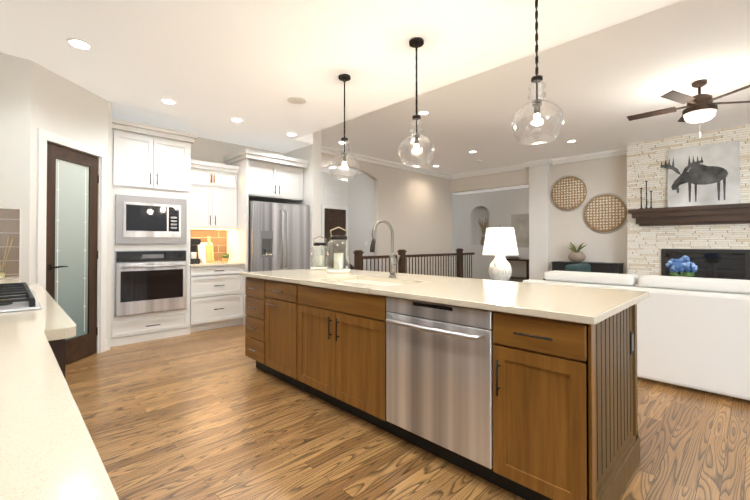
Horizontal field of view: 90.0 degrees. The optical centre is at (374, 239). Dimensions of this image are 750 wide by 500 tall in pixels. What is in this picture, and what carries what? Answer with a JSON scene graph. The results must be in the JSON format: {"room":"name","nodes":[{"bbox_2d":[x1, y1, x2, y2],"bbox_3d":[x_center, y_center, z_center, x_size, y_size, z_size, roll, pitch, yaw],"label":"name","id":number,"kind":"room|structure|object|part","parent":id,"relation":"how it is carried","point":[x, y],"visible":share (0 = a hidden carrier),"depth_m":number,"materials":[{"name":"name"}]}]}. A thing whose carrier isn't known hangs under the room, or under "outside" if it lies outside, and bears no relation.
{"room":"kitchen","nodes":[
{"label":"kitchen","id":0,"kind":"room"},
{"bbox_2d":[0,52,111,353],"bbox_3d":[-3.508,-0.168,3.795,1.422,2.880,1.210,1,-1,-45],"label":"wall","id":1,"kind":"structure","parent":0,"point":[41,106],"depth_m":3.44,"materials":[{"name":"beige paint"}]},
{"bbox_3d":[-3.111,0.130,3.824,0.763,2.285,0.695,1,-1,-45],"label":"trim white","id":2,"kind":"part","parent":1,"relation":"part of","materials":[{"name":"white paint"}]},
{"bbox_2d":[56,162,86,331],"bbox_3d":[-3.119,0.117,3.859,0.001,1.748,0.382,0,-1,0],"label":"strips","id":3,"kind":"structure","parent":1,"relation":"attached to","point":[57,250],"depth_m":4.02,"materials":[{"name":"glass"}]},
{"bbox_2d":[46,142,98,364],"bbox_3d":[-3.060,0.172,3.868,0.176,2.178,0.686,0,-1,0],"label":"pantry door","id":4,"kind":"structure","parent":1,"relation":"in","point":[92,233],"depth_m":3.96,"materials":[{"name":"brown wood"}]},
{"bbox_3d":[-3.061,0.270,3.632,0.148,0.060,0.101,1,-1,-45],"label":"pantry door dark metal","id":5,"kind":"part","parent":4,"relation":"part of","materials":[{"name":"black metal"}]},
{"bbox_2d":[55,159,88,339],"bbox_3d":[-3.124,0.117,3.859,0.010,1.808,0.436,0,-1,0],"label":"glass pane","id":6,"kind":"object","parent":4,"relation":"attached to","point":[70,225],"depth_m":3.87,"materials":[{"name":"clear glass"}]},
{"bbox_3d":[-3.124,0.172,3.859,0.038,2.178,0.436,0,-1,0],"label":"walnut pantry door","id":7,"kind":"part","parent":4,"relation":"part of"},
{"bbox_3d":[-3.100,0.176,4.199,0.010,1.790,0.024,0,-1,0],"label":"pantry door black matte","id":8,"kind":"part","parent":4,"relation":"part of","materials":[{"name":"black metal"}]},
{"bbox_2d":[284,130,320,267],"bbox_3d":[-1.288,-0.273,6.598,0.180,3.150,0.900,1,-1,-45],"label":"wall","id":9,"kind":"structure","parent":0,"point":[311,153],"depth_m":6.29,"materials":[{"name":"beige paint"}]},
{"bbox_2d":[191,137,449,276],"bbox_3d":[-1.341,-0.266,7.263,9.620,3.150,0.120,1,-1,-45],"label":"wall","id":10,"kind":"structure","parent":0,"point":[412,208],"depth_m":9.23,"materials":[{"name":"beige paint"}]},
{"bbox_2d":[194,182,237,229],"bbox_3d":[-2.549,-0.490,5.692,0.770,0.665,0.400,1,-1,-45],"label":"upper cabinet","id":11,"kind":"object","parent":10,"relation":"attached to","point":[215,203],"depth_m":5.60,"materials":[{"name":"white wood"}]},
{"bbox_2d":[226,154,305,202],"bbox_3d":[-1.806,-0.961,6.262,1.020,0.600,0.640,1,-1,-45],"label":"upper cabinet","id":12,"kind":"object","parent":10,"relation":"attached to","point":[256,179],"depth_m":5.92,"materials":[{"name":"white wood"}]},
{"bbox_2d":[321,172,347,209],"bbox_3d":[-1.430,-0.148,8.932,2.200,2.950,0.120,1,-1,-45],"label":"wall","id":13,"kind":"structure","parent":0,"point":[327,179],"depth_m":9.31,"materials":[{"name":"white paint"}]},
{"bbox_2d":[323,186,337,196],"bbox_3d":[-1.080,-1.170,9.193,0.450,0.240,0.016,1,-1,-45],"label":"air vent","id":14,"kind":"object","parent":13,"relation":"in","point":[330,191],"visible":1,"depth_m":9.18,"materials":[{"name":"white metal"}]},
{"bbox_2d":[321,204,347,267],"bbox_3d":[-0.985,0.251,9.267,0.830,2.160,0.022,1,-1,-45],"label":"trim","id":15,"kind":"structure","parent":13,"relation":"attached to","point":[323,207],"depth_m":9.05,"materials":[{"name":"white wood"}]},
{"bbox_2d":[324,208,345,268],"bbox_3d":[-0.978,0.288,9.259,0.658,2.062,0.033,1,-1,-45],"label":"hall door","id":16,"kind":"structure","parent":13,"relation":"in","point":[334,211],"depth_m":9.22,"materials":[{"name":"brown wood"}]},
{"bbox_3d":[-0.969,0.231,9.251,0.470,1.700,0.008,1,-1,-45],"label":"walnut hall door","id":17,"kind":"part","parent":16,"relation":"part of","materials":[{"name":"brown wood"}]},
{"bbox_2d":[0,0,681,152],"bbox_3d":[0.191,-1.913,1.940,4.290,0.570,9.870,1,-1,-45],"label":"ceiling","id":18,"kind":"structure","parent":0,"point":[211,67],"depth_m":3.19,"materials":[{"name":"white paint"}]},
{"bbox_2d":[66,38,91,49],"bbox_3d":[-2.440,-1.610,3.098,0.170,0.012,0.170,1,-1,-45],"label":"recessed light","id":19,"kind":"object","parent":18,"relation":"in","point":[79,43],"visible":1,"depth_m":3.08,"materials":[{"name":"white"}]},
{"bbox_2d":[160,98,176,103],"bbox_3d":[-2.390,-1.597,4.342,0.170,0.012,0.170,1,-1,-45],"label":"recessed light","id":20,"kind":"object","parent":18,"relation":"in","point":[167,100],"visible":0.98,"depth_m":4.33,"materials":[{"name":"white plastic"}]},
{"bbox_2d":[230,117,242,121],"bbox_3d":[-1.842,-1.589,4.997,0.170,0.012,0.170,1,-1,-45],"label":"recessed light","id":21,"kind":"object","parent":18,"relation":"in","point":[235,119],"visible":0.98,"depth_m":4.97,"materials":[{"name":"white"}]},
{"bbox_2d":[286,132,296,135],"bbox_3d":[-1.258,-1.582,5.658,0.170,0.012,0.170,1,-1,-45],"label":"recessed light","id":22,"kind":"object","parent":18,"relation":"in","point":[291,134],"visible":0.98,"depth_m":5.65,"materials":[{"name":"white"}]},
{"bbox_2d":[287,97,305,104],"bbox_3d":[-0.905,-1.598,4.333,0.220,0.008,0.220,1,-1,-45],"label":"ceiling speaker","id":23,"kind":"object","parent":18,"relation":"attached to","point":[296,100],"visible":0.96,"depth_m":4.31,"materials":[{"name":"white plastic"}]},
{"bbox_2d":[329,74,359,179],"bbox_3d":[-0.301,-1.103,3.702,0.310,1.012,0.310,1,-1,-45],"label":"pendant light","id":24,"kind":"object","parent":18,"relation":"hanging from","point":[344,78],"visible":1,"depth_m":3.69,"materials":[{"name":"clear glass"}]},
{"bbox_2d":[398,37,435,166],"bbox_3d":[0.339,-1.110,3.055,0.310,1.012,0.310,1,-1,-45],"label":"pendant light","id":25,"kind":"object","parent":18,"relation":"hanging from","point":[416,43],"visible":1,"depth_m":3.05,"materials":[{"name":"clear glass"}]},
{"bbox_2d":[511,0,564,144],"bbox_3d":[1.020,-1.123,2.365,0.310,1.002,0.310,1,-1,-45],"label":"pendant light","id":26,"kind":"object","parent":18,"relation":"hanging from","point":[536,103],"visible":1,"depth_m":2.36,"materials":[{"name":"clear glass"}]},
{"bbox_3d":[1.020,-0.774,2.361,0.040,0.052,0.040,1,-1,-45],"label":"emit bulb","id":27,"kind":"part","parent":26,"relation":"part of","materials":[{"name":"beige glass"}]},
{"bbox_2d":[348,173,373,270],"bbox_3d":[-0.244,-0.145,9.211,0.120,2.950,1.110,1,-1,-45],"label":"wall","id":28,"kind":"structure","parent":0,"point":[356,196],"depth_m":9.23,"materials":[{"name":"white paint"}]},
{"bbox_2d":[65,324,749,499],"bbox_3d":[2.267,1.336,5.103,13.500,0.100,11.500,1,-1,-45],"label":"floor","id":29,"kind":"structure","parent":0,"point":[214,414],"depth_m":2.35,"materials":[{"name":"brown wood"}]},
{"bbox_2d":[0,276,118,499],"bbox_3d":[-1.125,0.746,0.885,0.715,0.990,6.260,1,-1,-45],"label":"countertop","id":30,"kind":"structure","parent":29,"relation":"on","point":[48,450],"depth_m":0.64,"materials":[{"name":"beige stone"}]},
{"bbox_2d":[0,236,12,278],"bbox_3d":[-3.067,0.139,3.078,0.137,0.369,0.101,1,-1,-45],"label":"diffuser","id":31,"kind":"object","parent":30,"relation":"on","point":[2,275],"visible":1,"depth_m":3.08,"materials":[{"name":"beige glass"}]},
{"bbox_2d":[110,122,193,346],"bbox_3d":[-3.055,-0.045,5.005,0.910,2.660,0.660,1,-1,-45],"label":"tall cabinet","id":32,"kind":"object","parent":29,"relation":"on","point":[150,161],"depth_m":4.76,"materials":[{"name":"white wood"}]},
{"bbox_2d":[114,250,185,316],"bbox_3d":[-2.799,0.537,4.739,0.800,0.790,0.106,1,-1,-45],"label":"wall oven","id":33,"kind":"object","parent":32,"relation":"in","point":[149,281],"visible":0.98,"depth_m":4.71,"materials":[{"name":"metal"}]},
{"bbox_2d":[115,194,186,243],"bbox_3d":[-2.824,-0.238,4.773,0.800,0.600,0.036,1,-1,-45],"label":"microwave","id":34,"kind":"object","parent":32,"relation":"in","point":[147,220],"visible":1,"depth_m":4.74,"materials":[{"name":"metal"}]},
{"bbox_3d":[-2.811,-0.263,4.764,0.595,0.320,0.003,1,-1,-45],"label":"black glass","id":35,"kind":"part","parent":34,"relation":"part of","materials":[{"name":"black glass"}]},
{"bbox_2d":[190,266,245,332],"bbox_3d":[-2.464,0.839,5.593,0.770,0.905,0.640,1,-1,-45],"label":"base cabinet","id":36,"kind":"object","parent":29,"relation":"on","point":[219,291],"depth_m":5.37,"materials":[{"name":"white wood"}]},
{"bbox_2d":[194,262,245,265],"bbox_3d":[-2.459,0.369,5.592,0.770,0.035,0.655,1,-1,-45],"label":"countertop","id":37,"kind":"structure","parent":36,"relation":"on","point":[207,263],"depth_m":5.44,"materials":[{"name":"beige stone"}]},
{"bbox_2d":[190,238,200,263],"bbox_3d":[-2.663,0.169,5.453,0.180,0.359,0.250,1,-1,-45],"label":"coffee maker","id":38,"kind":"object","parent":37,"relation":"on","point":[194,242],"visible":0.6,"depth_m":5.40,"materials":[{"name":"black plastic"}]},
{"bbox_2d":[190,252,196,258],"bbox_3d":[-2.621,0.233,5.416,0.080,0.090,0.080,1,-1,-45],"label":"mug","id":39,"kind":"object","parent":38,"relation":"on","point":[193,255],"visible":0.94,"depth_m":5.38,"materials":[{"name":"white ceramic"}]},
{"bbox_2d":[200,257,205,262],"bbox_3d":[-2.539,0.307,5.539,0.080,0.085,0.080,1,-1,-45],"label":"mug","id":40,"kind":"object","parent":37,"relation":"on","point":[202,259],"visible":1,"depth_m":5.51,"materials":[{"name":"white ceramic"}]},
{"bbox_2d":[198,236,213,261],"bbox_3d":[-2.614,0.152,5.801,0.220,0.395,0.094,1,-1,-45],"label":"cutting boards","id":41,"kind":"object","parent":37,"relation":"on","point":[206,250],"visible":0.94,"depth_m":5.80,"materials":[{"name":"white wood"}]},
{"bbox_2d":[205,236,213,261],"bbox_3d":[-2.575,0.152,5.833,0.120,0.395,0.085,1,-1,-45],"label":"cutting board","id":42,"kind":"object","parent":37,"relation":"on","point":[209,253],"depth_m":5.82,"materials":[{"name":"yellow wood"}]},
{"bbox_2d":[222,254,228,261],"bbox_3d":[-2.311,0.291,5.792,0.116,0.123,0.115,1,-1,-45],"label":"plant","id":43,"kind":"object","parent":37,"relation":"on","point":[225,257],"visible":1,"depth_m":5.76,"materials":[{"name":"green plant"}]},
{"bbox_2d":[248,201,309,271],"bbox_3d":[-1.696,0.361,6.141,1.005,1.848,0.867,1,-1,-45],"label":"fridge","id":44,"kind":"object","parent":29,"relation":"on","point":[278,236],"visible":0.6,"depth_m":5.81,"materials":[{"name":"silver metal"}]},
{"bbox_3d":[-1.636,0.117,5.695,0.160,0.250,0.002,1,-1,-45],"label":"black glass","id":45,"kind":"part","parent":44,"relation":"part of","materials":[{"name":"black glass"}]},
{"bbox_2d":[343,248,473,277],"bbox_3d":[0.951,0.780,8.603,4.160,1.112,0.620,1,-1,-45],"label":"stair railing","id":46,"kind":"object","parent":29,"relation":"on","point":[359,257],"visible":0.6,"depth_m":8.12,"materials":[{"name":"brown wood"}]},
{"bbox_2d":[244,276,639,499],"bbox_3d":[0.098,0.810,2.917,0.918,0.905,3.090,1,-1,-45],"label":"kitchen island","id":47,"kind":"object","parent":29,"relation":"on","point":[565,406],"depth_m":1.82,"materials":[{"name":"brown wood"}]},
{"bbox_2d":[386,297,492,468],"bbox_3d":[0.301,0.743,2.070,0.088,0.770,0.710,1,-1,-45],"label":"dishwasher","id":48,"kind":"object","parent":47,"relation":"in","point":[439,382],"visible":1,"depth_m":2.03,"materials":[{"name":"metal"}]},
{"bbox_3d":[0.317,0.373,2.089,0.002,0.020,0.270,1,-1,-45],"label":"black glass","id":49,"kind":"part","parent":48,"relation":"part of","materials":[{"name":"black glass"}]},
{"bbox_2d":[239,268,648,323],"bbox_3d":[0.147,0.341,2.998,1.089,0.035,3.170,1,-1,-45],"label":"island countertop","id":50,"kind":"structure","parent":47,"relation":"on","point":[573,302],"depth_m":2.22,"materials":[{"name":"beige stone"}]},
{"bbox_2d":[311,236,328,269],"bbox_3d":[-0.603,0.149,4.108,0.194,0.371,0.194,1,-1,-45],"label":"lantern","id":51,"kind":"object","parent":50,"relation":"on","point":[319,260],"visible":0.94,"depth_m":4.07,"materials":[{"name":"white"}]},
{"bbox_2d":[316,255,323,266],"bbox_3d":[-0.603,0.238,4.107,0.080,0.132,0.080,1,-1,-45],"label":"candle","id":52,"kind":"object","parent":51,"relation":"on","point":[319,262],"depth_m":4.07,"materials":[{"name":"beige wax"}]},
{"bbox_2d":[327,227,349,272],"bbox_3d":[-0.364,0.102,3.753,0.235,0.457,0.235,1,-1,-45],"label":"lantern","id":53,"kind":"object","parent":50,"relation":"on","point":[338,262],"visible":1,"depth_m":3.71,"materials":[{"name":"white"}]},
{"bbox_2d":[334,253,342,269],"bbox_3d":[-0.364,0.219,3.752,0.097,0.163,0.097,1,-1,-45],"label":"candle","id":54,"kind":"object","parent":53,"relation":"on","point":[338,257],"depth_m":3.71,"materials":[{"name":"beige wax"}]},
{"bbox_2d":[351,276,406,283],"bbox_3d":[-0.043,0.464,2.956,0.480,0.237,0.820,1,-1,-45],"label":"sink","id":55,"kind":"object","parent":50,"relation":"in","point":[354,279],"depth_m":3.22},
{"bbox_2d":[370,220,399,277],"bbox_3d":[0.082,0.080,3.108,0.292,0.487,0.106,1,-1,-45],"label":"faucet","id":56,"kind":"object","parent":50,"relation":"on","point":[393,264],"visible":1,"depth_m":3.18,"materials":[{"name":"silver metal"}]},
{"bbox_2d":[506,259,528,279],"bbox_3d":[4.310,0.987,11.626,0.410,0.740,1.100,1,-1,-45],"label":"console table","id":57,"kind":"object","parent":29,"relation":"on","point":[527,270],"visible":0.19,"depth_m":11.24,"materials":[{"name":"brown wood"}]},
{"bbox_2d":[507,256,520,258],"bbox_3d":[4.307,0.576,11.627,0.420,0.080,0.420,1,-1,-45],"label":"decorative bowl","id":58,"kind":"object","parent":57,"relation":"on","point":[513,257],"visible":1,"depth_m":11.57,"materials":[{"name":"white ceramic"}]},
{"bbox_2d":[543,263,590,279],"bbox_3d":[3.051,0.848,6.200,0.750,0.900,0.750,1,-1,-45],"label":"accent chair","id":59,"kind":"object","parent":29,"relation":"on","point":[582,267],"visible":0.12,"depth_m":5.84,"materials":[{"name":"teal fabric"}]},
{"bbox_2d":[551,261,623,273],"bbox_3d":[4.451,0.901,7.899,0.440,0.830,1.270,1,-1,-45],"label":"sideboard","id":60,"kind":"object","parent":29,"relation":"on","point":[603,267],"visible":0.25,"depth_m":7.57,"materials":[{"name":"black wood"}]},
{"bbox_2d":[568,242,585,261],"bbox_3d":[4.307,0.275,8.013,0.511,0.422,0.386,1,-1,-45],"label":"plant pot","id":61,"kind":"object","parent":60,"relation":"on","point":[575,255],"visible":1,"depth_m":7.94,"materials":[{"name":"ceramic"}]},
{"bbox_3d":[4.321,0.374,8.029,0.340,0.225,0.340,1,-1,-45],"label":"pot stone","id":62,"kind":"part","parent":61,"relation":"part of","materials":[{"name":"beige stone"}]},
{"bbox_2d":[522,270,749,400],"bbox_3d":[3.098,0.801,3.259,0.980,0.930,3.300,1,-1,-45],"label":"sofa","id":63,"kind":"object","parent":29,"relation":"on","point":[693,332],"visible":0.56,"depth_m":3.09,"materials":[{"name":"fabric"}]},
{"bbox_3d":[3.891,1.056,4.673,0.800,0.450,1.200,1,-1,-45],"label":"coffee table","id":64,"kind":"object","parent":29,"relation":"on","visible":0},
{"bbox_2d":[665,256,697,276],"bbox_3d":[3.854,0.518,4.719,0.330,0.626,0.308,1,-1,-45],"label":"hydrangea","id":65,"kind":"object","parent":64,"relation":"on","point":[683,264],"visible":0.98,"depth_m":4.67,"materials":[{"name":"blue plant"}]},
{"bbox_3d":[1.586,0.920,4.744,0.600,0.725,0.560,1,-1,-45],"label":"end table","id":66,"kind":"object","parent":29,"relation":"on","visible":0},
{"bbox_2d":[483,225,517,280],"bbox_3d":[1.586,0.191,4.752,0.430,0.730,0.430,1,-1,-45],"label":"table lamp","id":67,"kind":"object","parent":66,"relation":"on","point":[499,242],"visible":0.9,"depth_m":4.62,"materials":[{"name":"ceramic"}]},
{"bbox_3d":[1.586,0.026,4.754,0.430,0.340,0.430,1,-1,-45],"label":"lamp shade","id":68,"kind":"part","parent":67,"relation":"part of","materials":[{"name":"white fabric"}]},
{"bbox_2d":[452,194,457,276],"bbox_3d":[2.060,-0.109,12.521,2.370,2.950,0.120,1,-1,-45],"label":"wall","id":69,"kind":"structure","parent":0,"point":[454,197],"depth_m":13.19,"materials":[{"name":"white paint"}]},
{"bbox_2d":[472,206,488,244],"bbox_3d":[3.734,-0.460,12.900,0.280,1.440,0.800,1,-1,-45],"label":"niche","id":70,"kind":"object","parent":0,"point":[481,212],"depth_m":13.11,"materials":[{"name":"beige paint"}]},
{"bbox_2d":[478,218,487,244],"bbox_3d":[3.716,-0.256,12.888,0.200,0.930,0.398,1,-1,-45],"label":"vase","id":71,"kind":"object","parent":70,"relation":"on","point":[483,231],"visible":0.9,"depth_m":12.84,"materials":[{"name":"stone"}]},
{"bbox_2d":[458,187,528,281],"bbox_3d":[4.277,-0.114,12.062,0.120,2.950,3.890,1,-1,-45],"label":"wall","id":72,"kind":"structure","parent":0,"point":[502,206],"depth_m":12.46,"materials":[{"name":"white paint"}]},
{"bbox_2d":[511,214,528,247],"bbox_3d":[4.532,-0.263,11.697,0.028,1.040,0.570,1,-1,-45],"label":"painting","id":73,"kind":"object","parent":72,"relation":"attached to","point":[520,224],"visible":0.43,"depth_m":11.66},
{"bbox_2d":[321,0,749,194],"bbox_3d":[3.938,-1.897,6.649,8.400,0.500,11.300,1,-1,-45],"label":"ceiling","id":74,"kind":"structure","parent":0,"point":[601,85],"depth_m":5.01,"materials":[{"name":"white paint"}]},
{"bbox_2d":[418,110,428,114],"bbox_3d":[0.714,-1.854,5.500,0.170,0.012,0.170,1,-1,-45],"label":"recessed light","id":75,"kind":"object","parent":74,"relation":"in","point":[423,112],"visible":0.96,"depth_m":5.47,"materials":[{"name":"white"}]},
{"bbox_2d":[627,79,749,122],"bbox_3d":[3.818,-1.508,4.489,1.407,0.724,1.338,1,-1,-45],"label":"ceiling fan","id":76,"kind":"object","parent":74,"relation":"hanging from","point":[699,107],"visible":1,"depth_m":4.37,"materials":[{"name":"brown wood"}]},
{"bbox_3d":[3.854,-1.446,4.452,0.300,0.100,0.300,1,-1,-45],"label":"lamp shade","id":77,"kind":"part","parent":76,"relation":"part of","materials":[{"name":"white glass"}]},
{"bbox_2d":[450,155,627,276],"bbox_3d":[5.082,-0.261,7.692,0.120,3.150,11.200,1,-1,-45],"label":"wall","id":78,"kind":"structure","parent":0,"point":[604,175],"depth_m":8.21,"materials":[{"name":"beige paint"}]},
{"bbox_2d":[550,175,588,210],"bbox_3d":[4.310,-1.029,8.357,0.046,0.820,0.820,1,-1,-45],"label":"hanging basket","id":79,"kind":"object","parent":78,"relation":"attached to","point":[569,192],"visible":1,"depth_m":8.33,"materials":[{"name":"beige wicker"}]},
{"bbox_2d":[583,193,626,233],"bbox_3d":[4.809,-0.544,7.847,0.046,0.860,0.860,1,-1,-45],"label":"hanging basket","id":80,"kind":"object","parent":78,"relation":"attached to","point":[604,213],"visible":0.98,"depth_m":7.82,"materials":[{"name":"beige wicker"}]},
{"bbox_2d":[529,165,549,279],"bbox_3d":[3.844,-0.249,8.767,0.130,3.150,0.430,1,-1,-45],"label":"wall","id":81,"kind":"structure","parent":0,"point":[539,221],"depth_m":8.71,"materials":[{"name":"beige paint"}]},
{"bbox_2d":[321,146,626,179],"bbox_3d":[1.809,-1.781,7.272,5.150,0.120,4.320,1,-1,-45],"label":"crown molding","id":82,"kind":"structure","parent":81,"relation":"attached to","point":[525,165],"depth_m":8.60,"materials":[{"name":"white wood"}]},
{"bbox_2d":[627,125,749,286],"bbox_3d":[5.797,-0.273,6.599,0.400,3.150,2.220,1,-1,-45],"label":"stone wall","id":83,"kind":"structure","parent":0,"point":[646,245],"depth_m":6.85,"materials":[{"name":"beige stone"}]},
{"bbox_2d":[628,203,749,225],"bbox_3d":[5.548,-0.406,6.354,0.300,0.310,2.080,1,-1,-45],"label":"mantel shelf","id":84,"kind":"object","parent":83,"relation":"attached to","point":[739,213],"visible":1,"depth_m":6.39,"materials":[{"name":"brown wood"}]},
{"bbox_2d":[639,174,652,208],"bbox_3d":[5.011,-0.875,6.932,0.090,0.640,0.240,1,-1,-45],"label":"candlesticks","id":85,"kind":"object","parent":84,"relation":"on","point":[646,181],"visible":0.81,"depth_m":6.92,"materials":[{"name":"black"}]},
{"bbox_2d":[660,140,739,206],"bbox_3d":[5.571,-1.084,6.470,0.085,1.050,1.042,1,-1,-45],"label":"framed picture","id":86,"kind":"object","parent":84,"relation":"on","point":[704,175],"visible":0.96,"depth_m":6.40},
{"bbox_2d":[661,249,749,279],"bbox_3d":[5.636,0.571,6.438,0.042,0.800,1.150,1,-1,-45],"label":"fireplace","id":87,"kind":"object","parent":83,"relation":"attached to","point":[724,263],"visible":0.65,"depth_m":6.31,"materials":[{"name":"black"}]}
]}

